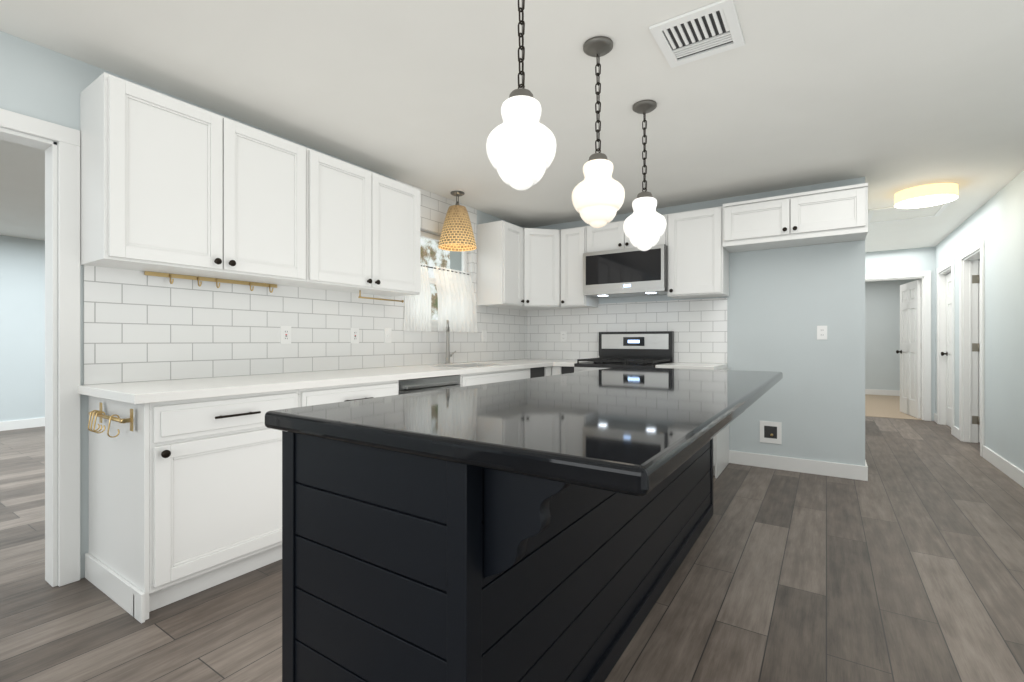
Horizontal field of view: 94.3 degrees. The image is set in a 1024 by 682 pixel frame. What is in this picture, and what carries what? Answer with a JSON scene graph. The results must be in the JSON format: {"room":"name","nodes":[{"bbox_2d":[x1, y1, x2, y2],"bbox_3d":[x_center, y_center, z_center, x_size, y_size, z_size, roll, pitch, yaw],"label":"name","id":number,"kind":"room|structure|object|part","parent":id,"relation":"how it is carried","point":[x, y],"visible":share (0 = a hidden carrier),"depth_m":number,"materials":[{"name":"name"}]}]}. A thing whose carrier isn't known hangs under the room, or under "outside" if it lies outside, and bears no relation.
{"room":"kitchen","nodes":[
{"label":"kitchen","id":0,"kind":"room"},
{"bbox_2d":[0,235,44,421],"bbox_3d":[-6.744,-0.100,5.465,0.120,2.440,8.070,0,0,34],"label":"wall","id":1,"kind":"structure","parent":0,"point":[22,328],"depth_m":6.08,"materials":[{"name":"paint"}]},
{"bbox_2d":[0,31,523,578],"bbox_3d":[-2.066,-0.100,2.297,0.120,2.440,8.190,0,0,34],"label":"wall","id":2,"kind":"structure","parent":0,"point":[42,83],"depth_m":2.18,"materials":[{"name":"paint"}]},
{"bbox_2d":[80,72,323,287],"bbox_3d":[-1.609,-0.763,2.574,0.332,0.810,1.033,0,0,34],"label":"upper cabinet","id":3,"kind":"object","parent":2,"relation":"attached to","point":[169,184],"depth_m":2.34,"materials":[{"name":"white wood"}]},
{"bbox_2d":[84,179,526,384],"bbox_3d":[-0.952,-0.555,3.930,0.083,1.527,3.994,0,0,34],"label":"tiled wall","id":4,"kind":"structure","parent":2,"relation":"attached to","point":[139,326],"depth_m":2.92,"materials":[{"name":"white tile"}]},
{"bbox_2d":[144,271,276,292],"bbox_3d":[-1.673,-0.330,2.714,0.057,0.058,0.700,0,0,34],"label":"hooks","id":5,"kind":"object","parent":4,"relation":"attached to","point":[179,276],"visible":0.9,"depth_m":2.68,"materials":[{"name":"brown metal"}]},
{"bbox_2d":[280,326,290,343],"bbox_3d":[-1.463,-0.040,3.075,0.008,0.116,0.072,0,0,34],"label":"outlet","id":6,"kind":"object","parent":4,"relation":"attached to","point":[285,334],"depth_m":3.07,"materials":[{"name":"white plastic"}]},
{"bbox_2d":[351,328,358,342],"bbox_3d":[-1.165,-0.040,3.525,0.008,0.116,0.072,0,0,34],"label":"outlet","id":7,"kind":"object","parent":4,"relation":"attached to","point":[354,331],"depth_m":3.52,"materials":[{"name":"white plastic"}]},
{"bbox_2d":[384,328,390,342],"bbox_3d":[-0.988,-0.045,3.790,0.013,0.116,0.072,0,0,34],"label":"outlet","id":8,"kind":"object","parent":4,"relation":"attached to","point":[387,331],"depth_m":3.79,"materials":[{"name":"white plastic"}]},
{"bbox_2d":[482,330,486,341],"bbox_3d":[-0.278,-0.050,4.862,0.013,0.116,0.072,0,0,34],"label":"outlet","id":9,"kind":"object","parent":4,"relation":"attached to","point":[484,333],"depth_m":4.86,"materials":[{"name":"white plastic"}]},
{"bbox_2d":[313,154,419,296],"bbox_3d":[-1.117,-0.763,3.317,0.332,0.810,1.032,0,0,34],"label":"upper cabinet","id":10,"kind":"object","parent":2,"relation":"attached to","point":[372,220],"depth_m":3.24,"materials":[{"name":"white wood"}]},
{"bbox_2d":[358,290,403,302],"bbox_3d":[-0.961,-0.328,3.512,0.020,0.058,0.416,0,0,34],"label":"towel bar","id":11,"kind":"object","parent":10,"relation":"attached to","point":[402,301],"visible":1,"depth_m":3.48,"materials":[{"name":"brown metal"}]},
{"bbox_2d":[405,231,466,326],"bbox_3d":[-0.713,-0.547,4.381,0.044,0.851,0.906,0,0,34],"label":"window unit","id":12,"kind":"structure","parent":2,"relation":"in","point":[434,323],"depth_m":4.37,"materials":[{"name":"white plastic"}]},
{"bbox_2d":[0,108,984,586],"bbox_3d":[1.665,0.068,4.036,4.458,2.105,9.270,0,0,34],"label":"door frame","id":13,"kind":"structure","parent":2,"relation":"attached to","point":[62,358],"depth_m":2.20,"materials":[{"name":"white wood"}]},
{"bbox_2d":[477,220,528,309],"bbox_3d":[-0.083,-0.763,4.836,0.380,0.810,0.414,0,0,34],"label":"upper cabinet","id":14,"kind":"object","parent":2,"relation":"attached to","point":[519,268],"depth_m":4.70,"materials":[{"name":"white wood"}]},
{"bbox_2d":[0,416,1023,681],"bbox_3d":[-0.910,1.150,3.888,11.590,0.060,12.120,0,0,34],"label":"floor","id":15,"kind":"structure","parent":0,"point":[904,562],"depth_m":2.08,"materials":[{"name":"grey wood"}]},
{"bbox_2d":[85,388,316,622],"bbox_3d":[-1.552,0.684,2.352,0.672,0.872,0.807,0,0,34],"label":"base cabinet","id":16,"kind":"object","parent":15,"relation":"on","point":[185,498],"depth_m":2.08,"materials":[{"name":"white wood"}]},
{"bbox_3d":[-1.703,0.335,2.001,0.390,0.120,0.056,0,0,34],"label":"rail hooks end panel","id":17,"kind":"part","parent":16,"relation":"part of","materials":[{"name":"gold metal"}]},
{"bbox_2d":[78,359,726,403],"bbox_3d":[-0.026,0.228,3.302,2.168,0.039,4.018,0,0,34],"label":"countertop","id":18,"kind":"structure","parent":16,"relation":"on","point":[144,392],"depth_m":2.57,"materials":[{"name":"white stone"}]},
{"bbox_2d":[445,320,455,363],"bbox_3d":[-0.545,0.013,4.207,0.192,0.391,0.291,0,0,34],"label":"faucet","id":19,"kind":"object","parent":18,"relation":"on","point":[448,356],"visible":1,"depth_m":4.27,"materials":[{"name":"silver metal"}]},
{"bbox_2d":[317,380,398,404],"bbox_3d":[-1.196,0.684,2.890,0.672,0.872,0.756,0,0,34],"label":"base cabinet","id":20,"kind":"object","parent":15,"relation":"on","point":[332,394],"depth_m":2.74,"materials":[{"name":"white wood"}]},
{"bbox_2d":[398,375,459,394],"bbox_3d":[-0.812,0.685,3.457,0.670,0.869,0.608,0,0,34],"label":"dishwasher","id":21,"kind":"object","parent":15,"relation":"on","point":[407,386],"visible":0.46,"depth_m":3.25,"materials":[{"name":"silver metal"}]},
{"bbox_2d":[282,431,712,681],"bbox_3d":[0.416,0.682,2.173,0.862,0.875,2.561,0,0,34],"label":"kitchen island","id":22,"kind":"object","parent":15,"relation":"on","point":[400,567],"visible":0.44,"depth_m":1.20,"materials":[{"name":"black paint"}]},
{"bbox_2d":[265,367,782,495],"bbox_3d":[0.511,0.220,2.168,1.080,0.049,2.740,0,0,34],"label":"island countertop","id":23,"kind":"structure","parent":22,"relation":"on","point":[638,431],"depth_m":1.18,"materials":[{"name":"black stone"}]},
{"bbox_2d":[465,366,551,385],"bbox_3d":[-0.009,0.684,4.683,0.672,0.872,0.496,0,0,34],"label":"base cabinet","id":24,"kind":"object","parent":15,"relation":"on","point":[507,375],"depth_m":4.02,"materials":[{"name":"white wood"}]},
{"bbox_2d":[574,331,673,371],"bbox_3d":[1.069,0.512,4.550,0.760,1.215,0.721,0,0,34],"label":"range","id":25,"kind":"object","parent":15,"relation":"on","point":[647,349],"visible":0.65,"depth_m":4.69,"materials":[{"name":"silver metal"}]},
{"bbox_2d":[713,368,728,477],"bbox_3d":[1.625,0.684,4.248,0.492,0.872,0.617,0,0,34],"label":"base cabinet","id":26,"kind":"object","parent":15,"relation":"on","point":[720,451],"depth_m":4.02,"materials":[{"name":"white wood"}]},
{"bbox_2d":[0,0,1023,251],"bbox_3d":[0.117,-1.360,5.439,11.590,0.080,15.840,0,0,34],"label":"ceiling","id":27,"kind":"structure","parent":0,"point":[886,98],"depth_m":2.47,"materials":[{"name":"paint"}]},
{"bbox_2d":[438,191,476,250],"bbox_3d":[-0.485,-1.075,4.231,0.344,0.489,0.344,0,0,34],"label":"light","id":28,"kind":"object","parent":27,"relation":"hanging from","point":[457,234],"visible":1,"depth_m":4.13,"materials":[{"name":"beige wicker"}]},
{"bbox_2d":[486,0,556,190],"bbox_3d":[0.031,-0.911,1.587,0.235,0.815,0.235,0,0,34],"label":"pendant","id":29,"kind":"object","parent":27,"relation":"hanging from","point":[521,145],"visible":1,"depth_m":1.52,"materials":[{"name":"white glass"}]},
{"bbox_2d":[572,36,624,227],"bbox_3d":[0.384,-0.911,2.120,0.235,0.815,0.235,0,0,34],"label":"pendant","id":30,"kind":"object","parent":27,"relation":"hanging from","point":[598,194],"visible":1,"depth_m":2.06,"materials":[{"name":"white glass"}]},
{"bbox_2d":[623,100,666,250],"bbox_3d":[0.743,-0.911,2.662,0.235,0.815,0.235,0,0,34],"label":"pendant","id":31,"kind":"object","parent":27,"relation":"hanging from","point":[644,225],"visible":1,"depth_m":2.61,"materials":[{"name":"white glass"}]},
{"bbox_2d":[649,0,744,67],"bbox_3d":[0.803,-1.313,2.047,0.320,0.011,0.340,0,0,34],"label":"ceiling vent","id":32,"kind":"object","parent":27,"relation":"in","point":[703,32],"visible":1,"depth_m":2.03,"materials":[{"name":"white plastic"}]},
{"bbox_2d":[894,182,958,208],"bbox_3d":[3.608,-1.267,4.147,0.426,0.104,0.426,0,0,34],"label":"ceiling light","id":33,"kind":"object","parent":27,"relation":"attached to","point":[928,194],"visible":1,"depth_m":4.05,"materials":[{"name":"beige glass"}]},
{"bbox_2d":[450,179,849,463],"bbox_3d":[-0.856,-0.100,6.335,8.680,2.440,0.120,0,0,34],"label":"wall","id":34,"kind":"structure","parent":0,"point":[783,304],"depth_m":4.10,"materials":[{"name":"paint"}]},
{"bbox_2d":[525,228,568,309],"bbox_3d":[0.272,-0.763,5.106,0.675,0.810,0.680,0,0,34],"label":"upper cabinet","id":35,"kind":"object","parent":34,"relation":"attached to","point":[544,248],"depth_m":4.93,"materials":[{"name":"white wood"}]},
{"bbox_2d":[561,331,566,341],"bbox_3d":[0.575,-0.050,5.301,0.072,0.116,0.008,0,0,34],"label":"electrical outlet plate","id":36,"kind":"object","parent":34,"relation":"attached to","point":[563,333],"depth_m":5.30,"materials":[{"name":"white plastic"}]},
{"bbox_2d":[565,226,598,308],"bbox_3d":[0.677,-0.763,5.018,0.345,0.810,0.380,0,0,34],"label":"upper cabinet","id":37,"kind":"object","parent":34,"relation":"attached to","point":[574,237],"depth_m":4.88,"materials":[{"name":"white wood"}]},
{"bbox_2d":[527,298,726,363],"bbox_3d":[1.084,-0.095,4.974,2.161,0.606,0.008,0,0,34],"label":"tile backsplash","id":38,"kind":"structure","parent":34,"relation":"attached to","point":[698,327],"depth_m":4.86,"materials":[{"name":"white tile"}]},
{"bbox_2d":[585,214,668,252],"bbox_3d":[1.173,-1.024,4.718,0.807,0.288,0.332,0,0,34],"label":"upper cabinet","id":39,"kind":"object","parent":34,"relation":"attached to","point":[612,236],"depth_m":4.66,"materials":[{"name":"white wood"}]},
{"bbox_2d":[583,244,666,297],"bbox_3d":[1.153,-0.665,4.689,0.804,0.425,0.403,0,0,34],"label":"over-the-range microwave","id":40,"kind":"object","parent":39,"relation":"attached to","point":[629,272],"visible":0.96,"depth_m":4.52,"materials":[{"name":"silver metal"}]},
{"bbox_2d":[667,206,728,298],"bbox_3d":[1.710,-0.789,4.363,0.476,0.758,0.332,0,0,34],"label":"upper cabinet","id":41,"kind":"object","parent":34,"relation":"attached to","point":[697,258],"depth_m":4.23,"materials":[{"name":"white wood"}]},
{"bbox_2d":[760,421,781,443],"bbox_3d":[2.275,0.805,4.179,0.170,0.190,0.020,0,0,34],"label":"electrical outlet plate","id":42,"kind":"object","parent":34,"relation":"attached to","point":[770,432],"depth_m":4.18,"materials":[{"name":"white plastic"}]},
{"bbox_2d":[723,183,867,252],"bbox_3d":[2.311,-0.993,3.930,1.001,0.365,0.390,0,0,34],"label":"upper cabinet","id":43,"kind":"object","parent":34,"relation":"attached to","point":[830,215],"visible":1,"depth_m":3.79,"materials":[{"name":"white wood"}]},
{"bbox_2d":[817,326,826,339],"bbox_3d":[2.594,-0.070,3.974,0.072,0.116,0.008,0,0,34],"label":"electrical outlet plate","id":44,"kind":"object","parent":34,"relation":"attached to","point":[821,330],"depth_m":3.97,"materials":[{"name":"white plastic"}]},
{"bbox_2d":[850,177,864,465],"bbox_3d":[3.906,-0.100,5.539,0.120,2.440,4.050,0,0,34],"label":"wall","id":45,"kind":"structure","parent":0,"point":[857,248],"depth_m":3.85,"materials":[{"name":"paint"}]},
{"bbox_2d":[868,201,951,223],"bbox_3d":[4.028,-1.313,4.871,0.620,0.011,0.670,0,0,34],"label":"trim","id":46,"kind":"structure","parent":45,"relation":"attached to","point":[885,214],"depth_m":4.90,"materials":[{"name":"white wood"}]},
{"bbox_2d":[865,279,920,389],"bbox_3d":[7.169,-0.100,10.197,3.240,2.440,0.120,0,0,34],"label":"wall","id":47,"kind":"structure","parent":0,"point":[882,333],"depth_m":9.81,"materials":[{"name":"paint"}]},
{"bbox_2d":[865,394,921,419],"bbox_3d":[6.138,1.148,8.649,3.290,0.064,3.600,0,0,34],"label":"floor","id":48,"kind":"structure","parent":0,"point":[885,406],"depth_m":7.97,"materials":[{"name":"beige carpet"}]},
{"bbox_2d":[865,247,934,420],"bbox_3d":[5.528,-0.100,6.966,1.250,2.440,0.120,0,0,34],"label":"wall","id":49,"kind":"structure","parent":0,"point":[901,260],"depth_m":6.77,"materials":[{"name":"paint"}]},
{"bbox_2d":[896,280,920,417],"bbox_3d":[5.981,0.116,7.173,0.228,1.992,0.735,0,0,34],"label":"door","id":50,"kind":"structure","parent":49,"relation":"in","point":[910,348],"depth_m":7.09,"materials":[{"name":"white wood"}]},
{"bbox_2d":[935,170,1023,470],"bbox_3d":[2.654,-0.100,1.601,0.120,2.440,12.240,0,0,34],"label":"wall","id":51,"kind":"structure","parent":0,"point":[996,222],"depth_m":4.08,"materials":[{"name":"paint"}]},
{"bbox_2d":[941,273,950,426],"bbox_3d":[5.590,0.116,6.001,0.167,1.992,0.780,0,0,34],"label":"door","id":52,"kind":"structure","parent":51,"relation":"in","point":[948,350],"depth_m":6.24,"materials":[{"name":"white wood"}]},
{"bbox_2d":[972,261,979,441],"bbox_3d":[5.420,0.116,5.032,0.804,1.992,0.167,0,0,34],"label":"door","id":53,"kind":"structure","parent":51,"relation":"in","point":[979,351],"depth_m":5.22,"materials":[{"name":"white wood"}]},
{"bbox_3d":[5.098,0.095,5.222,0.058,1.640,0.012,0,0,34],"label":"door hinges","id":54,"kind":"part","parent":53,"relation":"part of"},
{"label":"outside","id":55,"kind":"structure","parent":0,"visible":0},
{"bbox_2d":[405,237,449,319],"bbox_3d":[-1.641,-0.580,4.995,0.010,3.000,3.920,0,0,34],"label":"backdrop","id":56,"kind":"structure","parent":55,"point":[427,248],"depth_m":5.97,"materials":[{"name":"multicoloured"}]},
{"bbox_3d":[-0.669,-0.660,4.352,0.010,0.010,0.904,0,0,33],"label":"curtain rod","id":57,"kind":"object","parent":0,"visible":0},
{"bbox_2d":[404,263,433,330],"bbox_3d":[-0.821,-0.383,4.062,0.079,0.595,0.330,0,0,34],"label":"panel","id":58,"kind":"object","parent":57,"relation":"hanging from","point":[417,317],"depth_m":4.08,"materials":[{"name":"white fabric"}]},
{"bbox_2d":[434,266,477,331],"bbox_3d":[-0.532,-0.383,4.498,0.079,0.595,0.575,0,0,34],"label":"panel","id":59,"kind":"object","parent":57,"relation":"hanging from","point":[456,301],"depth_m":4.49,"materials":[{"name":"white fabric"}]}
]}

